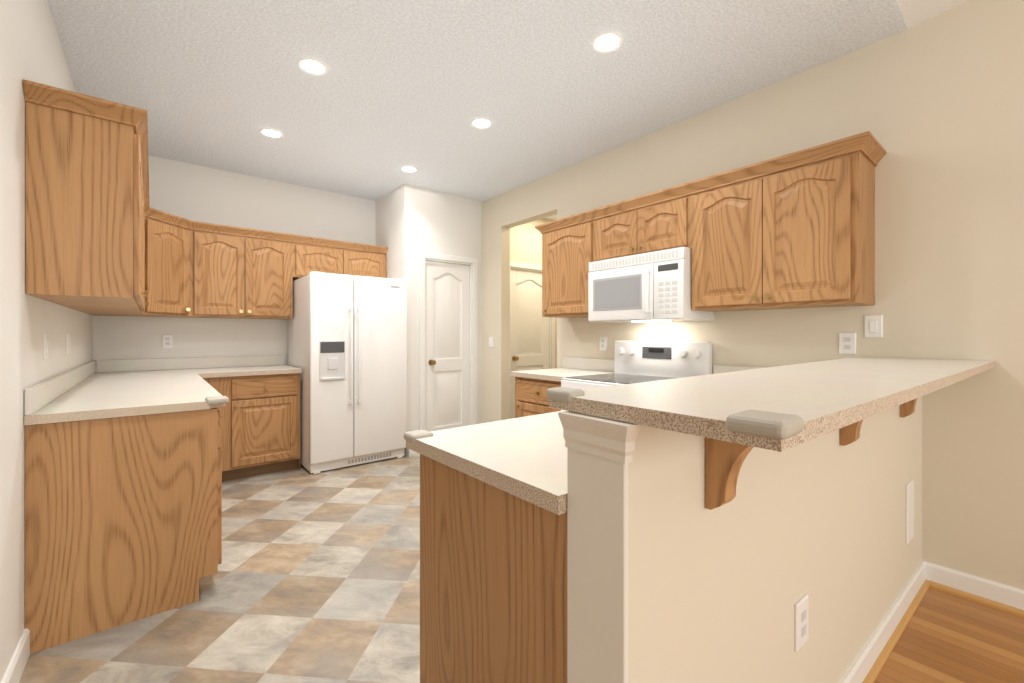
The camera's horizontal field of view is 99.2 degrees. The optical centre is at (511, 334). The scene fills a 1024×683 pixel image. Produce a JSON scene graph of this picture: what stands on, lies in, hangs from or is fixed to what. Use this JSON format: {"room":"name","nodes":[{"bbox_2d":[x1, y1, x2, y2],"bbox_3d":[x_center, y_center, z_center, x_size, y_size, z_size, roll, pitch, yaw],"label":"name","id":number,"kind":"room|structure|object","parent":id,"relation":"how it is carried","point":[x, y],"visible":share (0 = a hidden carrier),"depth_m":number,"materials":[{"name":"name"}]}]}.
{"room":"kitchen","nodes":[
{"label":"kitchen","id":0,"kind":"room"},
{"bbox_2d":[0,0,91,682],"bbox_3d":[-2.351,-0.160,2.176,0.120,2.720,3.250,0,0,-40],"label":"wall","id":1,"kind":"structure","parent":0,"point":[31,49],"depth_m":1.56,"materials":[{"name":"white paint"}]},
{"bbox_2d":[1,628,29,682],"bbox_3d":[-1.546,1.150,1.305,0.014,0.100,0.880,0,0,-39],"label":"baseboard","id":2,"kind":"structure","parent":1,"relation":"attached to","point":[13,674],"depth_m":1.52,"materials":[{"name":"white wood"}]},
{"bbox_2d":[43,333,48,359],"label":"outlet plates","id":3,"kind":"object","parent":1,"relation":"attached to","point":[45,335],"depth_m":1.92,"materials":[{"name":"white plastic"}]},
{"bbox_2d":[67,333,70,353],"label":"outlet plates","id":4,"kind":"object","parent":1,"relation":"attached to","point":[68,334],"depth_m":2.45,"materials":[{"name":"white plastic"}]},
{"bbox_2d":[23,79,146,306],"bbox_3d":[-1.842,-0.547,1.912,0.325,0.786,0.446,0,0,-40],"label":"upper cabinet","id":5,"kind":"object","parent":1,"relation":"attached to","point":[103,238],"depth_m":1.74,"materials":[{"name":"brown wood"}]},
{"bbox_2d":[80,311,106,314],"bbox_3d":[-2.684,-0.547,2.933,0.325,0.786,0.440,0,0,-40],"label":"upper cabinet","id":6,"kind":"object","parent":1,"relation":"attached to","point":[87,312],"depth_m":3.00,"materials":[{"name":"brown wood"}]},
{"bbox_2d":[56,303,146,310],"bbox_3d":[-2.136,-0.547,2.268,0.325,0.786,0.478,0,0,-40],"label":"upper cabinet","id":7,"kind":"object","parent":1,"relation":"attached to","point":[63,304],"depth_m":2.55,"materials":[{"name":"brown wood"}]},
{"bbox_2d":[107,311,146,314],"bbox_3d":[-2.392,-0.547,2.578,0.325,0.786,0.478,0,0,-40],"label":"upper cabinet","id":8,"kind":"object","parent":1,"relation":"attached to","point":[108,312],"depth_m":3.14,"materials":[{"name":"brown wood"}]},
{"bbox_2d":[93,203,202,317],"bbox_3d":[-2.881,-0.547,3.424,0.646,0.786,0.646,0,0,-40],"label":"upper cabinet","id":9,"kind":"object","parent":1,"relation":"attached to","point":[174,243],"depth_m":3.45,"materials":[{"name":"brown wood"}]},
{"bbox_2d":[19,453,419,682],"bbox_3d":[-0.169,1.225,3.373,5.010,0.050,4.420,0,0,-40],"label":"floor","id":10,"kind":"structure","parent":0,"point":[315,578],"depth_m":1.96,"materials":[{"name":"beige tile"}]},
{"bbox_2d":[25,407,227,653],"bbox_3d":[-1.786,0.770,2.076,0.620,0.860,0.639,0,0,-40],"label":"base cabinet","id":11,"kind":"object","parent":10,"relation":"on","point":[131,465],"depth_m":1.80,"materials":[{"name":"brown wood"}]},
{"bbox_2d":[24,363,301,426],"bbox_3d":[-2.038,0.318,2.984,1.388,0.036,2.399,0,0,-40],"label":"countertop","id":12,"kind":"structure","parent":11,"relation":"on","point":[101,394],"depth_m":2.49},
{"bbox_2d":[228,407,235,479],"bbox_3d":[-2.571,0.770,3.686,0.295,0.860,0.638,0,0,-40],"label":"base cabinet","id":13,"kind":"object","parent":10,"relation":"on","point":[231,410],"depth_m":3.55,"materials":[{"name":"brown wood"}]},
{"bbox_2d":[236,403,299,478],"bbox_3d":[-2.280,0.770,3.937,0.550,0.860,0.621,0,0,-40],"label":"base cabinet","id":14,"kind":"object","parent":10,"relation":"on","point":[268,436],"depth_m":3.72,"materials":[{"name":"brown wood"}]},
{"bbox_2d":[288,271,406,473],"bbox_3d":[-1.608,0.328,4.278,0.890,1.745,0.862,0,0,-40],"label":"refrigerator","id":15,"kind":"object","parent":10,"relation":"on","point":[347,344],"visible":0.96,"depth_m":3.94,"materials":[{"name":"white metal"}]},
{"bbox_2d":[411,449,566,682],"bbox_3d":[0.145,0.770,1.263,0.608,0.860,0.620,0,0,-40],"label":"base cabinet","id":16,"kind":"object","parent":10,"relation":"on","point":[493,552],"depth_m":1.03,"materials":[{"name":"brown wood"}]},
{"bbox_2d":[404,410,566,516],"bbox_3d":[0.720,0.318,1.863,2.314,0.036,0.816,0,0,-40],"label":"countertop","id":17,"kind":"structure","parent":16,"relation":"on","point":[525,458],"depth_m":1.11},
{"bbox_2d":[510,357,614,417],"bbox_3d":[0.423,0.700,3.538,0.643,1.000,0.618,0,0,-40],"label":"base cabinet","id":18,"kind":"object","parent":10,"relation":"on","point":[531,388],"visible":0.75,"depth_m":3.47,"materials":[{"name":"brown wood"}]},
{"bbox_2d":[561,341,711,410],"bbox_3d":[0.824,0.623,2.973,0.723,1.155,0.758,0,0,-40],"label":"range","id":19,"kind":"object","parent":10,"relation":"on","point":[641,361],"visible":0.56,"depth_m":3.05,"materials":[{"name":"white metal"}]},
{"bbox_2d":[92,155,374,365],"bbox_3d":[-2.482,-0.160,4.253,2.560,2.720,0.120,0,0,-40],"label":"wall","id":20,"kind":"structure","parent":0,"point":[193,192],"depth_m":4.04,"materials":[{"name":"white paint"}]},
{"bbox_2d":[162,335,172,347],"label":"outlet plates","id":21,"kind":"object","parent":20,"relation":"attached to","point":[167,340],"depth_m":3.76,"materials":[{"name":"white plastic"}]},
{"bbox_2d":[203,223,246,318],"bbox_3d":[-2.613,-0.547,3.854,0.390,0.786,0.325,0,0,-40],"label":"upper cabinet","id":22,"kind":"object","parent":20,"relation":"attached to","point":[224,247],"depth_m":3.76,"materials":[{"name":"brown wood"}]},
{"bbox_2d":[247,228,294,318],"bbox_3d":[-2.312,-0.547,4.102,0.390,0.786,0.325,0,0,-40],"label":"upper cabinet","id":23,"kind":"object","parent":20,"relation":"attached to","point":[270,255],"depth_m":3.98,"materials":[{"name":"brown wood"}]},
{"bbox_2d":[295,235,346,279],"bbox_3d":[-1.983,-0.745,4.373,0.464,0.391,0.325,0,0,-40],"label":"upper cabinet","id":24,"kind":"object","parent":20,"relation":"attached to","point":[314,254],"depth_m":4.25,"materials":[{"name":"brown wood"}]},
{"bbox_2d":[347,242,387,277],"bbox_3d":[-1.624,-0.745,4.668,0.464,0.391,0.325,0,0,-40],"label":"upper cabinet","id":25,"kind":"object","parent":20,"relation":"attached to","point":[367,260],"depth_m":4.55,"materials":[{"name":"brown wood"}]},
{"bbox_2d":[375,187,398,278],"bbox_3d":[-1.305,-0.160,4.743,0.120,2.720,0.620,0,0,-40],"label":"wall","id":26,"kind":"structure","parent":0,"point":[386,220],"depth_m":4.65,"materials":[{"name":"white paint"}]},
{"bbox_2d":[399,183,556,431],"bbox_3d":[-0.183,-0.160,5.214,2.450,2.720,0.160,0,0,-40],"label":"wall","id":27,"kind":"structure","parent":0,"point":[411,222],"depth_m":4.63,"materials":[{"name":"white paint"}]},
{"bbox_2d":[419,251,476,431],"bbox_3d":[-0.702,0.171,4.735,0.716,2.058,0.157,0,0,-40],"label":"door","id":28,"kind":"structure","parent":27,"relation":"attached to","point":[445,344],"depth_m":4.71,"materials":[{"name":"white wood"}]},
{"bbox_2d":[510,262,554,418],"bbox_3d":[0.217,0.156,5.545,0.826,2.088,0.157,0,0,-40],"label":"door","id":29,"kind":"structure","parent":27,"relation":"attached to","point":[532,338],"depth_m":5.51,"materials":[{"name":"white wood"}]},
{"bbox_2d":[47,0,967,219],"bbox_3d":[0.081,-1.746,0.845,7.840,0.453,8.640,0,0,-40],"label":"ceiling","id":30,"kind":"structure","parent":0,"point":[545,87],"depth_m":2.52,"materials":[{"name":"paint"}]},
{"bbox_2d":[259,128,283,137],"bbox_3d":[-1.804,-1.516,3.268,0.159,0.006,0.170,0,0,-40],"label":"recessed light","id":31,"kind":"object","parent":30,"relation":"in","point":[269,132],"depth_m":3.27,"materials":[{"name":"white"}]},
{"bbox_2d":[297,57,328,75],"bbox_3d":[-1.124,-1.516,2.459,0.160,0.006,0.166,0,0,-40],"label":"recessed light","id":32,"kind":"object","parent":30,"relation":"in","point":[309,65],"depth_m":2.46,"materials":[{"name":"white"}]},
{"bbox_2d":[400,166,417,172],"bbox_3d":[-0.941,-1.516,3.978,0.160,0.006,0.168,0,0,-40],"label":"recessed light","id":33,"kind":"object","parent":30,"relation":"in","point":[409,169],"depth_m":3.99,"materials":[{"name":"white"}]},
{"bbox_2d":[470,117,492,128],"bbox_3d":[-0.218,-1.516,3.114,0.159,0.006,0.162,0,0,-40],"label":"recessed light","id":34,"kind":"object","parent":30,"relation":"in","point":[480,122],"depth_m":3.12,"materials":[{"name":"white"}]},
{"bbox_2d":[591,31,623,52],"bbox_3d":[0.493,-1.516,2.253,0.162,0.006,0.161,0,0,-40],"label":"recessed light","id":35,"kind":"object","parent":30,"relation":"in","point":[607,41],"depth_m":2.25,"materials":[{"name":"white"}]},
{"bbox_2d":[482,0,1023,589],"bbox_3d":[1.864,-0.460,2.392,0.120,3.320,8.520,0,0,-40],"label":"wall","id":36,"kind":"structure","parent":0,"point":[935,106],"depth_m":2.13,"materials":[{"name":"beige paint"}]},
{"bbox_2d":[539,209,594,317],"bbox_3d":[0.555,-0.547,3.627,0.326,0.786,0.582,0,0,-40],"label":"upper cabinet","id":37,"kind":"object","parent":36,"relation":"attached to","point":[568,243],"depth_m":3.51,"materials":[{"name":"brown wood"}]},
{"bbox_2d":[599,336,606,350],"label":"outlet plates","id":38,"kind":"object","parent":36,"relation":"attached to","point":[602,339],"depth_m":3.63,"materials":[{"name":"white plastic"}]},
{"bbox_2d":[595,182,690,260],"bbox_3d":[0.985,-0.743,3.105,0.326,0.395,0.770,0,0,-40],"label":"upper cabinet","id":39,"kind":"object","parent":36,"relation":"attached to","point":[660,220],"depth_m":2.96,"materials":[{"name":"brown wood"}]},
{"bbox_2d":[588,247,713,322],"bbox_3d":[0.944,-0.320,3.073,0.430,0.445,0.758,0,0,-40],"label":"microwave","id":40,"kind":"object","parent":39,"relation":"attached to","point":[655,286],"visible":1,"depth_m":2.89,"materials":[{"name":"white plastic"}]},
{"bbox_2d":[691,133,878,311],"bbox_3d":[1.496,-0.547,2.486,0.326,0.786,0.836,0,0,-40],"label":"upper cabinet","id":41,"kind":"object","parent":36,"relation":"attached to","point":[793,230],"depth_m":2.29,"materials":[{"name":"brown wood"}]},
{"bbox_2d":[839,332,855,353],"label":"outlet plates","id":42,"kind":"object","parent":36,"relation":"attached to","point":[847,340],"depth_m":2.35,"materials":[{"name":"white plastic"}]},
{"bbox_2d":[864,315,882,337],"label":"light switch","id":43,"kind":"object","parent":36,"relation":"attached to","point":[873,329],"depth_m":2.27,"materials":[{"name":"white plastic"}]},
{"bbox_2d":[937,565,1023,615],"bbox_3d":[3.253,1.150,0.588,0.032,0.100,3.968,0,0,-39],"label":"baseboard","id":44,"kind":"structure","parent":36,"relation":"attached to","point":[992,593],"depth_m":1.96,"materials":[{"name":"white wood"}]},
{"bbox_2d":[628,396,921,682],"bbox_3d":[1.057,0.671,1.479,2.286,1.057,0.202,0,0,-40],"label":"wall","id":45,"kind":"structure","parent":0,"point":[716,595],"depth_m":1.07,"materials":[{"name":"beige paint"}]},
{"bbox_2d":[558,411,641,682],"bbox_3d":[0.147,0.672,0.759,0.040,1.056,0.158,0,0,-40],"label":"column","id":46,"kind":"structure","parent":45,"relation":"attached to","point":[600,451],"depth_m":0.76,"materials":[{"name":"beige paint"}]},
{"bbox_2d":[705,437,753,509],"bbox_3d":[0.453,0.246,0.834,0.048,0.205,0.151,0,0,-36],"label":"corbel","id":47,"kind":"object","parent":45,"relation":"attached to","point":[724,460],"depth_m":0.86,"materials":[{"name":"brown wood"}]},
{"bbox_2d":[546,357,995,451],"bbox_3d":[1.104,0.123,1.396,2.316,0.038,0.494,0,0,-40],"label":"bar","id":48,"kind":"object","parent":45,"relation":"on","point":[781,408],"visible":1,"depth_m":0.81,"materials":[{"name":"laminate"}]},
{"bbox_2d":[795,594,807,651],"label":"outlet plates","id":49,"kind":"object","parent":45,"relation":"attached to","point":[801,607],"depth_m":1.17,"materials":[{"name":"white plastic"}]},
{"bbox_2d":[839,560,936,682],"bbox_3d":[1.079,1.150,1.394,2.242,0.100,0.103,0,0,-39],"label":"baseboard","id":50,"kind":"structure","parent":45,"relation":"attached to","point":[869,662],"depth_m":1.70,"materials":[{"name":"white wood"}]},
{"bbox_2d":[906,479,913,543],"label":"outlet plates","id":51,"kind":"object","parent":45,"relation":"attached to","point":[910,486],"depth_m":1.94,"materials":[{"name":"white plastic"}]},
{"bbox_2d":[912,398,917,412],"bbox_3d":[1.711,0.246,1.806,0.048,0.205,0.151,0,0,-36],"label":"corbel","id":52,"kind":"object","parent":45,"relation":"attached to","point":[914,400],"depth_m":1.82,"materials":[{"name":"brown wood"}]},
{"bbox_2d":[874,586,1023,682],"bbox_3d":[0.908,1.225,-1.338,6.340,0.050,4.220,0,0,-40],"label":"floor","id":53,"kind":"structure","parent":0,"point":[947,637],"depth_m":1.69,"materials":[{"name":"brown wood"}]}
]}

